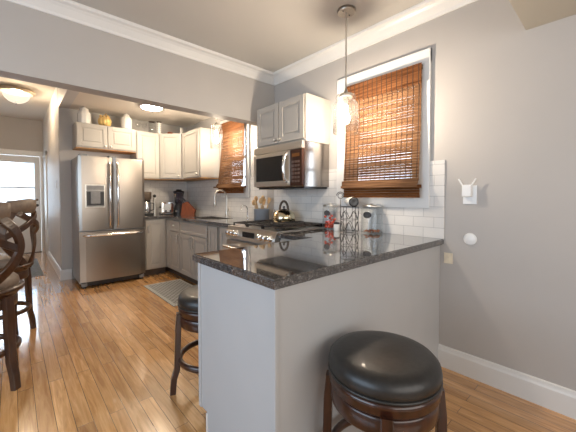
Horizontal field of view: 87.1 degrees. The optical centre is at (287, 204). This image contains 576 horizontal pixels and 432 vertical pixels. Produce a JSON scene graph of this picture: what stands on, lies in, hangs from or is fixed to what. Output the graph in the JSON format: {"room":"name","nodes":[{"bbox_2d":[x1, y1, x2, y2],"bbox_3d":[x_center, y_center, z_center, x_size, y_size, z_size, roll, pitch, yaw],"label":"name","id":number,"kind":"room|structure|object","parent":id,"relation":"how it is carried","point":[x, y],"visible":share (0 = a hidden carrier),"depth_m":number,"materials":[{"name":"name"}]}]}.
{"room":"kitchen","nodes":[
{"label":"kitchen","id":0,"kind":"room"},
{"bbox_2d":[0,116,44,239],"bbox_3d":[-6.339,-0.362,5.798,2.827,2.850,0.120,-1,2,-42],"label":"wall","id":1,"kind":"structure","parent":0,"point":[15,133],"depth_m":6.37,"materials":[{"name":"paint"}]},
{"bbox_2d":[0,154,41,252],"bbox_3d":[-5.742,0.010,6.287,0.945,2.060,0.114,-1,2,-42],"label":"door","id":2,"kind":"structure","parent":1,"relation":"in","point":[18,221],"depth_m":6.51,"materials":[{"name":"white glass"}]},
{"bbox_2d":[0,148,44,251],"bbox_3d":[-5.745,-0.041,6.248,1.100,2.185,0.026,-1,2,-42],"label":"trim","id":3,"kind":"structure","parent":1,"relation":"attached to","point":[2,151],"depth_m":6.58,"materials":[{"name":"white paint"}]},
{"bbox_2d":[0,77,55,120],"bbox_3d":[-4.450,-1.768,3.592,2.707,0.080,5.630,-1,2,-42],"label":"ceiling","id":4,"kind":"structure","parent":0,"point":[32,108],"depth_m":5.28,"materials":[{"name":"paint"}]},
{"bbox_2d":[0,85,35,103],"bbox_3d":[-4.152,-1.641,4.630,0.460,0.230,0.460,-1,2,-42],"label":"ceiling lamp","id":5,"kind":"object","parent":4,"relation":"attached to","point":[18,91],"visible":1,"depth_m":4.56,"materials":[{"name":"white glass"}]},
{"bbox_2d":[42,87,78,267],"bbox_3d":[-3.404,-0.329,4.582,0.120,2.850,5.630,-1,2,-42],"label":"wall","id":6,"kind":"structure","parent":0,"point":[66,97],"depth_m":5.03,"materials":[{"name":"white paint"}]},
{"bbox_2d":[42,151,48,257],"bbox_3d":[-5.016,0.001,6.261,0.020,2.100,0.910,-1,2,-42],"label":"trim","id":7,"kind":"structure","parent":6,"relation":"attached to","point":[44,155],"depth_m":5.93,"materials":[{"name":"white paint"}]},
{"bbox_2d":[48,251,61,280],"bbox_3d":[-3.980,1.006,5.149,0.018,0.150,2.108,-1,2,-42],"label":"baseboard","id":8,"kind":"structure","parent":6,"relation":"attached to","point":[53,262],"depth_m":4.99,"materials":[{"name":"white wood"}]},
{"bbox_2d":[57,88,186,278],"bbox_3d":[-2.572,-0.342,5.074,2.013,2.850,0.120,-1,2,-42],"label":"wall","id":9,"kind":"structure","parent":0,"point":[67,118],"depth_m":4.42,"materials":[{"name":"paint"}]},
{"bbox_2d":[60,269,71,280],"bbox_3d":[-3.233,1.026,4.416,0.136,0.150,0.018,-1,2,-42],"label":"baseboard","id":10,"kind":"structure","parent":9,"relation":"attached to","point":[66,274],"depth_m":4.41,"materials":[{"name":"white wood"}]},
{"bbox_2d":[72,122,135,154],"bbox_3d":[-2.748,-0.976,4.557,0.775,0.355,0.382,-1,2,-42],"label":"upper cabinet","id":11,"kind":"object","parent":9,"relation":"attached to","point":[85,136],"visible":1,"depth_m":4.42,"materials":[{"name":"beige paint"}]},
{"bbox_2d":[77,107,90,123],"bbox_3d":[-2.902,-1.270,4.316,0.164,0.245,0.166,-1,2,-42],"label":"pitcher","id":12,"kind":"object","parent":11,"relation":"on","point":[83,115],"visible":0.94,"depth_m":4.26,"materials":[{"name":"ceramic"}]},
{"bbox_2d":[98,114,111,125],"bbox_3d":[-2.715,-1.251,4.487,0.176,0.195,0.173,-1,2,-42],"label":"pumpkin","id":13,"kind":"object","parent":11,"relation":"on","point":[104,120],"visible":0.91,"depth_m":4.43,"materials":[{"name":"ceramic"}]},
{"bbox_2d":[121,114,131,128],"bbox_3d":[-2.495,-1.282,4.686,0.148,0.250,0.150,-1,2,-42],"label":"jar","id":14,"kind":"object","parent":11,"relation":"on","point":[126,121],"visible":0.91,"depth_m":4.63,"materials":[{"name":"ceramic"}]},
{"bbox_2d":[130,131,159,179],"bbox_3d":[-2.326,-0.779,4.939,0.350,0.750,0.372,-1,2,-42],"label":"upper cabinet","id":15,"kind":"object","parent":9,"relation":"attached to","point":[147,143],"visible":0.61,"depth_m":4.84,"materials":[{"name":"beige paint"}]},
{"bbox_2d":[144,180,186,213],"bbox_3d":[-2.231,-0.140,5.301,0.950,0.606,0.010,-1,2,-42],"label":"tiled wall","id":16,"kind":"structure","parent":9,"relation":"attached to","point":[163,190],"depth_m":5.35,"materials":[{"name":"white tile"}]},
{"bbox_2d":[156,133,198,181],"bbox_3d":[-1.896,-0.785,5.176,0.598,0.750,0.601,-1,2,-42],"label":"upper cabinet","id":17,"kind":"object","parent":9,"relation":"attached to","point":[170,145],"visible":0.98,"depth_m":4.93,"materials":[{"name":"beige paint"}]},
{"bbox_2d":[156,121,161,133],"bbox_3d":[-2.121,-1.256,4.986,0.096,0.202,0.096,-1,2,-42],"label":"candlestick","id":18,"kind":"object","parent":17,"relation":"on","point":[158,122],"visible":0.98,"depth_m":4.96,"materials":[{"name":"white ceramic"}]},
{"bbox_2d":[0,0,274,125],"bbox_3d":[-1.857,-1.280,2.060,4.468,0.815,0.143,-1,2,-42],"label":"wall header","id":19,"kind":"structure","parent":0,"point":[37,47],"depth_m":2.41,"materials":[{"name":"paint"}]},
{"bbox_2d":[6,0,273,85],"bbox_3d":[-1.778,-1.382,1.971,4.468,0.105,0.090,-1,2,-42],"label":"trim","id":20,"kind":"structure","parent":19,"relation":"attached to","point":[70,10],"depth_m":2.48,"materials":[{"name":"white paint"}]},
{"bbox_2d":[69,92,210,126],"bbox_3d":[-1.671,-1.410,4.053,1.773,0.060,2.560,-1,2,-42],"label":"ceiling","id":21,"kind":"structure","parent":0,"point":[94,103],"depth_m":4.55,"materials":[{"name":"paint"}]},
{"bbox_2d":[139,104,163,110],"bbox_3d":[-1.931,-1.362,4.291,0.324,0.050,0.324,-1,2,-42],"label":"ceiling lamp","id":22,"kind":"object","parent":21,"relation":"attached to","point":[146,107],"visible":0.8,"depth_m":4.23,"materials":[{"name":"white glass"}]},
{"bbox_2d":[210,118,222,148],"bbox_3d":[-0.964,-1.069,4.082,0.164,0.625,0.164,-1,2,-42],"label":"pendant lamp","id":23,"kind":"object","parent":21,"relation":"hanging from","point":[216,125],"visible":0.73,"depth_m":4.07,"materials":[{"name":"brown metal"}]},
{"bbox_2d":[186,117,257,218],"bbox_3d":[-1.011,-0.334,4.763,0.120,2.850,2.680,-1,2,-42],"label":"wall","id":24,"kind":"structure","parent":0,"point":[206,123],"depth_m":4.70,"materials":[{"name":"paint"}]},
{"bbox_2d":[182,127,219,179],"bbox_3d":[-1.403,-0.775,4.802,0.372,0.750,0.613,-1,2,-42],"label":"upper cabinet","id":25,"kind":"object","parent":24,"relation":"attached to","point":[200,161],"visible":0.98,"depth_m":4.61,"materials":[{"name":"beige paint"}]},
{"bbox_2d":[187,175,266,218],"bbox_3d":[-1.018,-0.114,4.681,0.010,0.586,2.560,-1,2,-42],"label":"tiled wall","id":26,"kind":"structure","parent":24,"relation":"attached to","point":[200,194],"depth_m":4.76,"materials":[{"name":"white tile"}]},
{"bbox_2d":[220,120,249,197],"bbox_3d":[-0.740,-0.680,4.426,0.160,1.160,0.750,-1,2,-42],"label":"window","id":27,"kind":"structure","parent":24,"relation":"in","point":[246,194],"depth_m":4.15,"materials":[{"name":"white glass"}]},
{"bbox_2d":[213,121,245,192],"bbox_3d":[-0.856,-0.683,4.401,0.095,1.041,0.765,-1,2,-42],"label":"bamboo shade","id":28,"kind":"object","parent":27,"relation":"attached to","point":[231,130],"visible":0.94,"depth_m":4.34,"materials":[{"name":"brown wood"}]},
{"bbox_2d":[72,0,424,71],"bbox_3d":[-0.156,-1.429,0.273,4.588,0.080,5.070,-1,2,-42],"label":"ceiling","id":29,"kind":"structure","parent":0,"point":[270,35],"depth_m":2.38,"materials":[{"name":"paint"}]},
{"bbox_2d":[333,4,358,135],"bbox_3d":[0.433,-0.987,2.261,0.186,0.910,0.186,-1,2,-42],"label":"pendant lamp","id":30,"kind":"object","parent":29,"relation":"hanging from","point":[345,11],"visible":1,"depth_m":2.25,"materials":[{"name":"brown metal"}]},
{"bbox_2d":[343,97,347,105],"bbox_3d":[0.433,-0.769,2.267,0.038,0.064,0.038,-1,2,-42],"label":"bulb","id":31,"kind":"object","parent":30,"relation":"attached to","point":[345,99],"depth_m":2.25,"materials":[{"name":"white glass"}]},
{"bbox_2d":[509,0,575,29],"bbox_3d":[-0.059,-1.184,0.084,4.468,0.400,0.550,-1,2,-42],"label":"ceiling beam","id":32,"kind":"structure","parent":29,"relation":"attached to","point":[532,13],"depth_m":1.60,"materials":[{"name":"paint"}]},
{"bbox_2d":[0,252,575,431],"bbox_3d":[-2.044,1.194,2.431,4.840,0.080,10.940,-1,2,-42],"label":"floor","id":33,"kind":"structure","parent":0,"point":[100,357],"depth_m":2.06,"materials":[{"name":"brown wood"}]},
{"bbox_2d":[0,202,24,390],"bbox_3d":[-1.957,0.569,1.893,0.497,1.202,0.501,-1,2,-38],"label":"stool","id":34,"kind":"object","parent":33,"relation":"on","point":[10,282],"visible":1,"depth_m":1.89,"materials":[{"name":"brown wood"}]},
{"bbox_2d":[0,272,19,289],"bbox_3d":[-1.966,0.494,1.903,0.422,0.088,0.422,-1,2,-38],"label":"seat cushion","id":35,"kind":"object","parent":34,"relation":"on","point":[11,281],"depth_m":1.92,"materials":[{"name":"beige fabric"}]},
{"bbox_2d":[0,198,38,334],"bbox_3d":[-2.445,0.551,2.569,0.501,1.202,0.497,0,2,-15],"label":"stool","id":36,"kind":"object","parent":33,"relation":"on","point":[19,208],"visible":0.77,"depth_m":2.58,"materials":[{"name":"brown wood"}]},
{"bbox_2d":[0,253,29,267],"bbox_3d":[-2.458,0.476,2.563,0.422,0.088,0.422,0,2,-15],"label":"seat cushion","id":37,"kind":"object","parent":36,"relation":"on","point":[4,258],"depth_m":2.53,"materials":[{"name":"beige fabric"}]},
{"bbox_2d":[30,258,42,276],"bbox_3d":[-4.571,1.079,5.045,0.680,0.010,1.670,-1,2,-42],"label":"rug","id":38,"kind":"object","parent":33,"relation":"on","point":[36,270],"visible":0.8,"depth_m":5.00,"materials":[{"name":"grey fabric"}]},
{"bbox_2d":[71,153,144,288],"bbox_3d":[-2.609,0.214,4.414,0.806,1.772,0.768,-1,2,-42],"label":"refrigerator","id":39,"kind":"object","parent":33,"relation":"on","point":[108,200],"visible":1,"depth_m":4.15,"materials":[{"name":"grey metal"}]},
{"bbox_2d":[143,218,166,275],"bbox_3d":[-2.227,0.652,4.875,0.345,0.872,0.656,-1,2,-42],"label":"base cabinet","id":40,"kind":"object","parent":33,"relation":"on","point":[155,229],"visible":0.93,"depth_m":4.67,"materials":[{"name":"beige paint"}]},
{"bbox_2d":[144,279,192,306],"bbox_3d":[-1.423,1.110,3.886,0.500,0.010,1.020,-1,2,-42],"label":"kitchen mat","id":41,"kind":"object","parent":33,"relation":"on","point":[169,291],"visible":0.71,"depth_m":3.92,"materials":[{"name":"beige fabric"}]},
{"bbox_2d":[165,218,175,273],"bbox_3d":[-1.847,0.645,5.146,0.618,0.872,0.768,-1,2,-42],"label":"base cabinet","id":42,"kind":"object","parent":33,"relation":"on","point":[168,230],"visible":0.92,"depth_m":4.72,"materials":[{"name":"beige paint"}]},
{"bbox_2d":[145,213,253,226],"bbox_3d":[-1.317,0.210,4.305,0.947,0.041,2.704,-1,2,-42],"label":"countertop","id":43,"kind":"structure","parent":42,"relation":"on","point":[223,221],"depth_m":4.30,"materials":[{"name":"stone"}]},
{"bbox_2d":[144,192,153,214],"bbox_3d":[-2.307,-0.016,4.944,0.213,0.376,0.220,-1,2,-42],"label":"coffee maker","id":44,"kind":"object","parent":43,"relation":"on","point":[147,195],"visible":0.61,"depth_m":4.87,"materials":[{"name":"silver plastic"}]},
{"bbox_2d":[153,194,155,214],"bbox_3d":[-2.219,0.002,5.039,0.054,0.335,0.054,-1,2,-42],"label":"pepper mill","id":45,"kind":"object","parent":43,"relation":"on","point":[154,195],"visible":0.9,"depth_m":5.02,"materials":[{"name":"silver metal"}]},
{"bbox_2d":[159,202,173,214],"bbox_3d":[-2.062,0.064,5.129,0.217,0.207,0.170,-1,2,-42],"label":"toaster","id":46,"kind":"object","parent":43,"relation":"on","point":[164,207],"visible":0.98,"depth_m":5.07,"materials":[{"name":"silver metal"}]},
{"bbox_2d":[173,189,183,213],"bbox_3d":[-1.900,-0.048,5.267,0.210,0.423,0.210,-1,2,-42],"label":"blender","id":47,"kind":"object","parent":43,"relation":"on","point":[177,208],"visible":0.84,"depth_m":5.20,"materials":[{"name":"black plastic"}]},
{"bbox_2d":[180,198,195,214],"bbox_3d":[-1.671,0.030,5.058,0.247,0.277,0.110,0,2,-5],"label":"knife block","id":48,"kind":"object","parent":43,"relation":"on","point":[187,208],"visible":0.99,"depth_m":5.01,"materials":[{"name":"red wood"}]},
{"bbox_2d":[213,189,228,216],"bbox_3d":[-0.959,-0.013,4.348,0.222,0.403,0.132,0,2,-16],"label":"faucet","id":49,"kind":"object","parent":43,"relation":"on","point":[214,201],"visible":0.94,"depth_m":4.34,"materials":[{"name":"silver metal"}]},
{"bbox_2d":[254,208,268,219],"bbox_3d":[-0.307,0.130,3.509,0.186,0.161,0.186,-1,2,-42],"label":"utensil crock","id":50,"kind":"object","parent":43,"relation":"on","point":[259,214],"visible":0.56,"depth_m":3.43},
{"bbox_2d":[170,219,185,278],"bbox_3d":[-1.474,0.657,4.707,0.656,0.872,0.375,-1,2,-42],"label":"base cabinet","id":51,"kind":"object","parent":33,"relation":"on","point":[175,232],"visible":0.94,"depth_m":4.50,"materials":[{"name":"beige paint"}]},
{"bbox_2d":[170,284,198,395],"bbox_3d":[-0.490,0.855,1.968,0.428,0.626,0.428,1,2,19],"label":"bar stool","id":52,"kind":"object","parent":33,"relation":"on","point":[187,316],"visible":0.34,"depth_m":1.85,"materials":[{"name":"brown wood"}]},
{"bbox_2d":[178,284,197,311],"bbox_3d":[-0.490,0.585,1.960,0.422,0.088,0.422,1,2,19],"label":"seat cushion","id":53,"kind":"object","parent":52,"relation":"on","point":[188,298],"depth_m":1.82,"materials":[{"name":"black leather"}]},
{"bbox_2d":[180,221,208,283],"bbox_3d":[-1.063,0.669,4.255,0.656,0.872,0.840,-1,2,-42],"label":"base cabinet","id":54,"kind":"object","parent":33,"relation":"on","point":[192,235],"visible":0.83,"depth_m":4.09,"materials":[{"name":"beige paint"}]},
{"bbox_2d":[206,225,220,251],"bbox_3d":[-0.695,0.680,3.851,0.656,0.872,0.250,-1,2,-42],"label":"base cabinet","id":55,"kind":"object","parent":33,"relation":"on","point":[213,243],"visible":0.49,"depth_m":3.63,"materials":[{"name":"beige paint"}]},
{"bbox_2d":[220,226,230,249],"bbox_3d":[-0.476,0.688,3.540,0.490,0.872,0.430,-1,2,-42],"label":"base cabinet","id":56,"kind":"object","parent":33,"relation":"on","point":[223,239],"visible":0.17,"depth_m":3.46,"materials":[{"name":"beige paint"}]},
{"bbox_2d":[223,219,325,248],"bbox_3d":[-0.150,0.660,3.000,0.725,0.957,0.777,-1,2,-42],"label":"gas range","id":57,"kind":"object","parent":33,"relation":"on","point":[256,232],"visible":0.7,"depth_m":2.83,"materials":[{"name":"grey metal"}]},
{"bbox_2d":[228,224,324,234],"bbox_3d":[-0.119,0.229,3.017,0.633,0.027,0.777,-1,2,-42],"label":"cooktop","id":58,"kind":"object","parent":57,"relation":"in","point":[242,228],"depth_m":2.78,"materials":[{"name":"silver metal"}]},
{"bbox_2d":[272,200,295,221],"bbox_3d":[-0.042,0.067,3.120,0.240,0.222,0.240,0,2,-10],"label":"tea kettle","id":59,"kind":"object","parent":57,"relation":"on","point":[281,215],"visible":0.97,"depth_m":3.04,"materials":[{"name":"metal"}]},
{"bbox_2d":[270,221,304,225],"bbox_3d":[-0.002,0.174,2.774,0.360,0.027,0.170,-1,2,-42],"label":"griddle","id":60,"kind":"object","parent":57,"relation":"on","point":[288,223],"visible":1,"depth_m":2.76,"materials":[{"name":"metal"}]},
{"bbox_2d":[198,246,439,431],"bbox_3d":[0.293,0.732,1.915,1.550,0.872,0.686,-1,2,-42],"label":"base cabinet","id":61,"kind":"object","parent":33,"relation":"on","point":[264,351],"visible":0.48,"depth_m":1.36,"materials":[{"name":"grey paint"}]},
{"bbox_2d":[192,228,443,289],"bbox_3d":[0.172,0.271,2.024,1.567,0.041,1.064,-1,2,-42],"label":"countertop","id":62,"kind":"structure","parent":61,"relation":"on","point":[312,254],"depth_m":1.58,"materials":[{"name":"stone"}]},
{"bbox_2d":[323,203,336,215],"bbox_3d":[0.387,0.107,2.794,0.144,0.245,0.140,-1,2,-42],"label":"glass canister","id":63,"kind":"object","parent":62,"relation":"on","point":[326,213],"visible":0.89,"depth_m":2.74,"materials":[{"name":"silver metal"}]},
{"bbox_2d":[324,215,335,227],"bbox_3d":[0.385,0.147,2.793,0.108,0.147,0.116,-1,2,-22],"label":"sweets","id":64,"kind":"object","parent":63,"relation":"in","point":[329,224],"visible":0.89,"depth_m":2.78,"materials":[{"name":"red food"}]},
{"bbox_2d":[334,222,339,230],"bbox_3d":[0.433,0.196,2.697,0.054,0.074,0.053,-1,2,-42],"label":"jar","id":65,"kind":"object","parent":62,"relation":"on","point":[336,224],"visible":1,"depth_m":2.67,"materials":[{"name":"white ceramic"}]},
{"bbox_2d":[336,192,358,232],"bbox_3d":[0.512,0.065,2.539,0.157,0.340,0.162,-1,2,-42],"label":"wire rack","id":66,"kind":"object","parent":62,"relation":"on","point":[346,213],"visible":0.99,"depth_m":2.54,"materials":[{"name":"metal"}]},
{"bbox_2d":[344,197,358,206],"bbox_3d":[0.519,-0.021,2.547,0.079,0.079,0.206,0,2,-9],"label":"bottle","id":67,"kind":"object","parent":66,"relation":"on","point":[350,201],"visible":1,"depth_m":2.45,"materials":[{"name":"silver metal"}]},
{"bbox_2d":[362,203,381,217],"bbox_3d":[0.682,0.114,2.470,0.180,0.250,0.176,-1,2,-42],"label":"glass canister","id":68,"kind":"object","parent":62,"relation":"on","point":[365,214],"visible":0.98,"depth_m":2.40,"materials":[{"name":"silver metal"}]},
{"bbox_2d":[364,229,379,232],"bbox_3d":[0.686,0.216,2.473,0.136,0.023,0.130,-1,2,-42],"label":"coffee beans","id":69,"kind":"object","parent":68,"relation":"in","point":[369,230],"visible":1,"depth_m":2.44,"materials":[{"name":"brown food"}]},
{"bbox_2d":[323,330,446,431],"bbox_3d":[0.371,0.875,1.195,0.428,0.626,0.428,-1,2,-31],"label":"bar stool","id":70,"kind":"object","parent":33,"relation":"on","point":[377,381],"visible":1,"depth_m":1.05,"materials":[{"name":"black leather"}]},
{"bbox_2d":[328,330,442,402],"bbox_3d":[0.371,0.606,1.188,0.422,0.088,0.422,-1,2,-31],"label":"seat cushion","id":71,"kind":"object","parent":70,"relation":"on","point":[368,366],"depth_m":1.07,"materials":[{"name":"black leather"}]},
{"bbox_2d":[267,0,575,390],"bbox_3d":[1.498,-0.155,1.810,0.120,2.650,5.070,-1,2,-42],"label":"wall","id":72,"kind":"structure","parent":0,"point":[503,93],"depth_m":1.89,"materials":[{"name":"paint"}]},
{"bbox_2d":[257,93,329,147],"bbox_3d":[0.023,-0.788,3.045,0.380,0.420,0.715,-1,2,-42],"label":"upper cabinet","id":73,"kind":"object","parent":72,"relation":"attached to","point":[306,116],"visible":0.99,"depth_m":2.84,"materials":[{"name":"beige paint"}]},
{"bbox_2d":[254,140,328,189],"bbox_3d":[-0.006,-0.363,3.030,0.434,0.424,0.715,-1,2,-42],"label":"microwave","id":74,"kind":"object","parent":73,"relation":"attached to","point":[302,164],"visible":1,"depth_m":2.83,"materials":[{"name":"metal"}]},
{"bbox_2d":[274,160,444,238],"bbox_3d":[0.475,-0.065,2.842,0.010,0.586,1.885,-1,2,-42],"label":"tiled wall","id":75,"kind":"structure","parent":72,"relation":"attached to","point":[307,204],"depth_m":2.52,"materials":[{"name":"white tile"}]},
{"bbox_2d":[274,0,477,85],"bbox_3d":[0.594,-1.399,2.616,0.090,0.105,2.327,-1,2,-42],"label":"trim","id":76,"kind":"structure","parent":72,"relation":"attached to","point":[420,13],"depth_m":2.48,"materials":[{"name":"white paint"}]},
{"bbox_2d":[337,47,431,207],"bbox_3d":[0.787,-0.560,2.552,0.160,1.160,0.850,-1,2,-42],"label":"window","id":77,"kind":"structure","parent":72,"relation":"in","point":[424,56],"depth_m":2.32,"materials":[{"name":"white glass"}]},
{"bbox_2d":[341,62,422,197],"bbox_3d":[0.734,-0.545,2.458,0.095,0.982,0.690,-1,2,-42],"label":"bamboo shade","id":78,"kind":"object","parent":77,"relation":"attached to","point":[401,88],"visible":0.94,"depth_m":2.41,"materials":[{"name":"brown wood"}]},
{"bbox_2d":[444,252,452,263],"bbox_3d":[1.129,0.380,2.134,0.009,0.075,0.055,-1,2,-42],"label":"wall outlet","id":79,"kind":"object","parent":72,"relation":"attached to","point":[448,257],"visible":1,"depth_m":2.13,"materials":[{"name":"beige plastic"}]},
{"bbox_2d":[463,185,476,203],"bbox_3d":[1.216,-0.064,2.026,0.009,0.125,0.082,-1,2,-42],"label":"wall outlet","id":80,"kind":"object","parent":72,"relation":"attached to","point":[466,200],"visible":0.69,"depth_m":2.01,"materials":[{"name":"white plastic"}]},
{"bbox_2d":[458,178,475,196],"bbox_3d":[1.193,-0.112,2.017,0.036,0.122,0.113,-1,2,-42],"label":"wifi extender","id":81,"kind":"object","parent":80,"relation":"attached to","point":[466,189],"visible":1,"depth_m":2.00,"materials":[{"name":"white plastic"}]},
{"bbox_2d":[463,233,476,244],"bbox_3d":[1.219,0.233,2.029,0.012,0.080,0.080,-1,2,-42],"label":"disc","id":82,"kind":"object","parent":72,"relation":"attached to","point":[469,238],"visible":1,"depth_m":2.02,"materials":[{"name":"white plastic"}]},
{"bbox_2d":[438,344,575,419],"bbox_3d":[2.118,1.116,1.058,0.018,0.150,3.072,-1,2,-42],"label":"baseboard","id":83,"kind":"structure","parent":72,"relation":"attached to","point":[554,397],"depth_m":1.86,"materials":[{"name":"white wood"}]},
{"label":"outside","id":84,"kind":"structure","parent":0,"visible":0},
{"bbox_3d":[-9.254,1.050,10.959,17.000,0.150,11.380,-1,2,-42],"label":"ground","id":85,"kind":"structure","parent":84,"visible":0},
{"bbox_2d":[0,154,40,215],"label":"window","id":86,"kind":"structure","parent":85,"relation":"on","point":[12,174],"depth_m":10.37,"materials":[{"name":"white glass"}]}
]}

